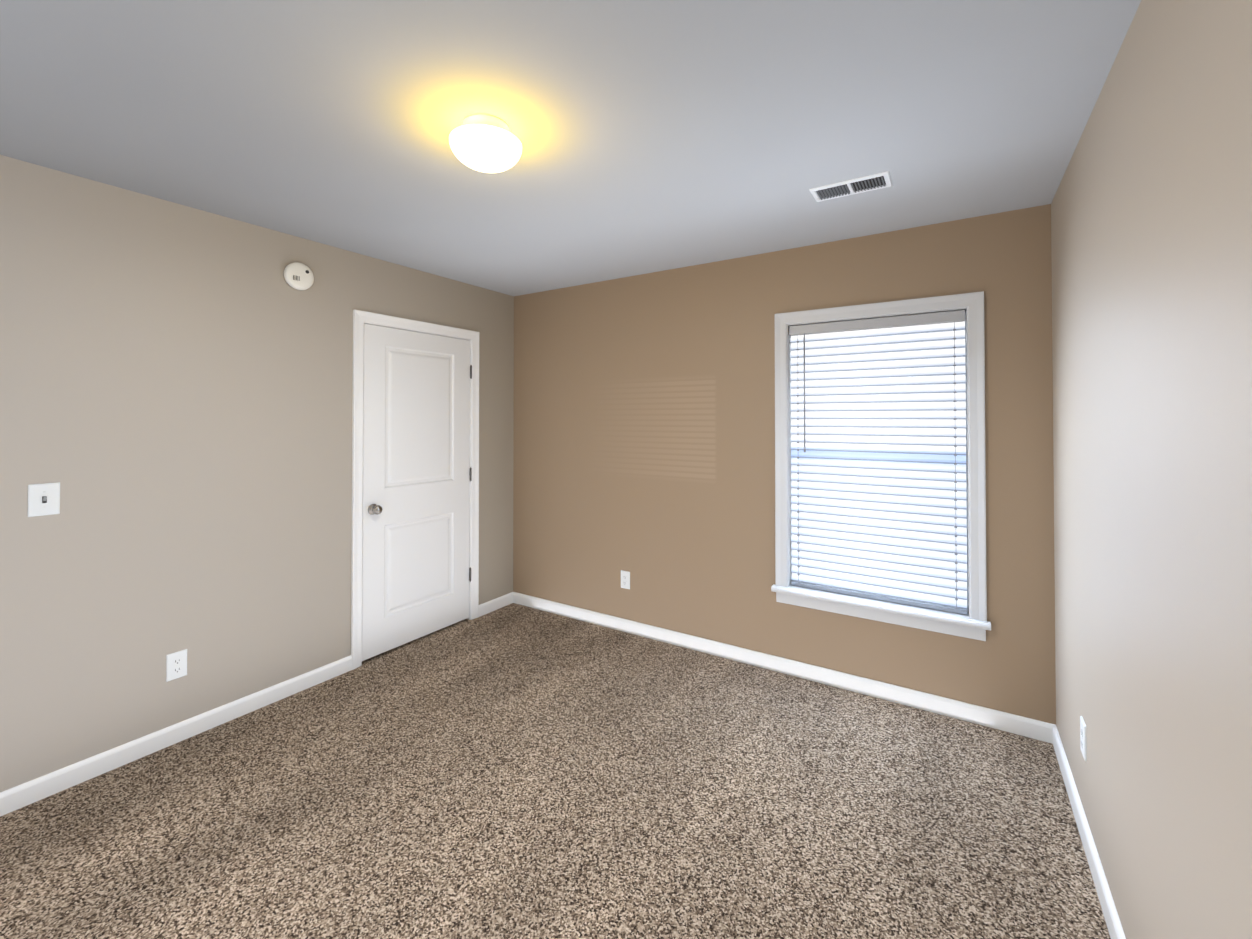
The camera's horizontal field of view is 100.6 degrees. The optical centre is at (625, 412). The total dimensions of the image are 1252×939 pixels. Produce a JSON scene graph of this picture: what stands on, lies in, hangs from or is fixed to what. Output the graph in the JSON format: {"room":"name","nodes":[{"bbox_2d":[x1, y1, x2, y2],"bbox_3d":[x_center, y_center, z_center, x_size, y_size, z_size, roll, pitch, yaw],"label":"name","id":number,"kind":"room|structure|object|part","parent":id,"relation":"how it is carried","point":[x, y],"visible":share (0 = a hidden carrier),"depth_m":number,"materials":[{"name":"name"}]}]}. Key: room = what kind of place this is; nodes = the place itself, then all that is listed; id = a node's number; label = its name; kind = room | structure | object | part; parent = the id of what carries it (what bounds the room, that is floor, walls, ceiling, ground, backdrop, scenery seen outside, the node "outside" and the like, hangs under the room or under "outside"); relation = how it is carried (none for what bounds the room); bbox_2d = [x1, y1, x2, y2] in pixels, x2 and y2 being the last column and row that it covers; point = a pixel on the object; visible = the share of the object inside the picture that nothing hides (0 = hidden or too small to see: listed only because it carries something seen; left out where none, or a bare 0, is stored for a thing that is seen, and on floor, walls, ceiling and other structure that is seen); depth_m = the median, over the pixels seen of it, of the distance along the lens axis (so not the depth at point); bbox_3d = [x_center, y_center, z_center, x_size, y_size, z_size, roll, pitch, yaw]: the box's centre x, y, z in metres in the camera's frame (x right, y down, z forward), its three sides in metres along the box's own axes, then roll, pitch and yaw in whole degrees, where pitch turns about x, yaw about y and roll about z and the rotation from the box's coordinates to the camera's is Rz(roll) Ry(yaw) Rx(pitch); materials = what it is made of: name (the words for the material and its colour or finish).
{"room":"empty bedroom","nodes":[
{"label":"empty bedroom","id":0,"kind":"room"},
{"bbox_2d":[0,155,513,791],"bbox_3d":[-1.931,0.274,2.639,0.120,2.440,3.986,0,-1,32],"label":"wall","id":1,"kind":"structure","parent":0,"point":[176,385],"depth_m":2.35,"materials":[{"name":"beige paint"}]},
{"bbox_2d":[28,482,59,516],"bbox_3d":[-2.247,0.338,2.009,0.021,0.124,0.084,0,-1,32],"label":"toggle light switch","id":2,"kind":"object","parent":1,"relation":"attached to","point":[44,499],"visible":1,"depth_m":2.01,"materials":[{"name":"white plastic"}]},
{"bbox_2d":[0,655,351,816],"bbox_3d":[-2.230,1.446,2.029,0.014,0.082,2.360,0,-1,32],"label":"baseboard","id":3,"kind":"structure","parent":1,"relation":"attached to","point":[62,780],"depth_m":2.28,"materials":[{"name":"white wood"}]},
{"bbox_2d":[166,649,186,681],"bbox_3d":[-2.031,1.145,2.352,0.008,0.120,0.074,0,-1,32],"label":"electrical outlet","id":4,"kind":"object","parent":1,"relation":"attached to","point":[176,665],"visible":1,"depth_m":2.35,"materials":[{"name":"white plastic"}]},
{"bbox_2d":[284,262,313,289],"bbox_3d":[-1.750,-0.728,2.784,0.044,0.146,0.146,0,-1,32],"label":"smoke detector","id":5,"kind":"object","parent":1,"relation":"attached to","point":[298,276],"visible":0.96,"depth_m":2.77,"materials":[{"name":"white plastic"}]},
{"bbox_2d":[351,309,478,669],"bbox_3d":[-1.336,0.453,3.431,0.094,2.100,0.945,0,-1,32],"label":"door frame","id":6,"kind":"structure","parent":1,"relation":"in","point":[360,318],"depth_m":3.09,"materials":[{"name":"white painted wood"}]},
{"bbox_3d":[-1.508,0.588,3.135,0.068,0.066,0.066,0,-1,32],"label":"knob","id":7,"kind":"part","parent":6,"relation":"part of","materials":[{"name":"grey metal"}]},
{"bbox_3d":[-1.141,0.442,3.787,0.042,1.570,0.013,0,-1,32],"label":"door hinges","id":8,"kind":"part","parent":6,"relation":"part of","materials":[{"name":"silver metal"}]},
{"bbox_2d":[362,324,469,660],"bbox_3d":[-1.369,0.479,3.451,0.035,2.012,0.805,0,-1,32],"label":"door","id":9,"kind":"structure","parent":1,"relation":"in","point":[416,476],"depth_m":3.40,"materials":[{"name":"white wood"}]},
{"bbox_2d":[479,592,511,616],"bbox_3d":[-0.996,1.469,3.973,0.014,0.082,0.355,0,-1,32],"label":"baseboard","id":10,"kind":"structure","parent":1,"relation":"attached to","point":[492,605],"depth_m":3.96,"materials":[{"name":"white wood"}]},
{"bbox_2d":[0,603,1110,938],"bbox_3d":[-0.463,1.533,1.692,3.598,0.100,3.986,0,-1,32],"label":"floor","id":11,"kind":"structure","parent":0,"point":[514,771],"depth_m":1.91,"materials":[{"name":"carpet"}]},
{"bbox_2d":[0,0,1140,295],"bbox_3d":[-0.463,-1.007,1.722,3.598,0.100,3.986,0,-1,32],"label":"ceiling","id":12,"kind":"structure","parent":0,"point":[652,136],"depth_m":1.67,"materials":[{"name":"paint"}]},
{"bbox_2d":[449,113,521,172],"bbox_3d":[-0.468,-0.887,1.739,0.236,0.140,0.236,0,-1,32],"label":"ceiling light","id":13,"kind":"object","parent":12,"relation":"attached to","point":[485,143],"visible":1,"depth_m":1.67,"materials":[{"name":"beige glass"}]},
{"bbox_2d":[809,171,892,201],"bbox_3d":[0.948,-0.946,2.197,0.305,0.012,0.145,0,-1,32],"label":"ceiling vent","id":14,"kind":"object","parent":12,"relation":"in","point":[854,186],"visible":1,"depth_m":2.19,"materials":[{"name":"white metal"}]},
{"bbox_2d":[513,204,1055,724],"bbox_3d":[0.562,0.282,3.322,3.358,2.440,0.160,0,-1,32],"label":"wall","id":15,"kind":"structure","parent":0,"point":[645,430],"depth_m":3.15,"materials":[{"name":"beige paint"}]},
{"bbox_2d":[621,570,629,588],"bbox_3d":[-0.006,1.153,3.573,0.074,0.120,0.008,0,-1,32],"label":"electrical outlet","id":16,"kind":"object","parent":15,"relation":"attached to","point":[625,579],"visible":1,"depth_m":3.57,"materials":[{"name":"white plastic"}]},
{"bbox_2d":[512,592,1047,741],"bbox_3d":[0.504,1.460,3.243,3.330,0.082,0.014,0,-1,32],"label":"baseboard","id":17,"kind":"structure","parent":15,"relation":"attached to","point":[1023,726],"depth_m":2.89,"materials":[{"name":"white wood"}]},
{"bbox_2d":[775,291,986,621],"bbox_3d":[1.336,0.228,2.821,1.005,1.605,0.178,0,-1,32],"label":"window","id":18,"kind":"structure","parent":15,"relation":"in","point":[973,302],"depth_m":2.65,"materials":[{"name":"grey wood"}]},
{"bbox_2d":[803,334,805,451],"bbox_3d":[1.017,-0.113,2.960,0.011,0.681,0.018,0,-1,32],"label":"wand","id":19,"kind":"object","parent":18,"relation":"hanging from","point":[804,392],"visible":0.98,"depth_m":2.95,"materials":[{"name":"grey plastic"}]},
{"bbox_3d":[1.323,-0.474,2.809,0.853,0.052,0.066,0,-1,32],"label":"window blinds head rail","id":20,"kind":"part","parent":18,"relation":"part of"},
{"bbox_2d":[790,322,966,608],"bbox_3d":[1.324,0.260,2.802,0.853,1.427,0.021,0,-1,32],"label":"window blind slats","id":21,"kind":"object","parent":18,"relation":"hanging from","point":[875,484],"visible":0.96,"depth_m":2.77,"materials":[{"name":"grey plastic"}]},
{"bbox_2d":[791,321,966,614],"bbox_3d":[1.325,0.273,2.803,0.853,1.444,0.057,0,-1,32],"label":"cords","id":22,"kind":"object","parent":18,"relation":"hanging from","point":[889,599],"visible":0.9,"depth_m":2.72,"materials":[{"name":"white fabric"}]},
{"bbox_3d":[1.369,0.249,2.872,0.865,1.505,0.053,0,-1,32],"label":"window sash","id":23,"kind":"part","parent":18,"relation":"part of","materials":[{"name":"white plastic"}]},
{"bbox_2d":[771,584,990,640],"bbox_3d":[1.314,1.047,2.776,1.037,0.094,0.152,0,-1,32],"label":"window sill","id":24,"kind":"structure","parent":15,"relation":"attached to","point":[949,623],"depth_m":2.70,"materials":[{"name":"grey wood"}]},
{"bbox_2d":[1051,0,1251,938],"bbox_3d":[1.006,0.252,0.776,0.120,2.440,3.986,0,-1,32],"label":"wall","id":25,"kind":"structure","parent":0,"point":[1151,230],"depth_m":1.11,"materials":[{"name":"beige paint"}]},
{"bbox_2d":[1080,716,1086,761],"bbox_3d":[1.599,1.141,1.820,0.008,0.120,0.074,0,-1,32],"label":"electrical outlet","id":26,"kind":"object","parent":25,"relation":"attached to","point":[1083,740],"visible":0.96,"depth_m":1.80,"materials":[{"name":"white plastic"}]},
{"bbox_2d":[1048,723,1125,938],"bbox_3d":[0.939,1.431,0.781,0.014,0.082,3.706,0,-1,32],"label":"baseboard","id":27,"kind":"structure","parent":25,"relation":"attached to","point":[1114,926],"depth_m":1.72,"materials":[{"name":"white wood"}]}
]}

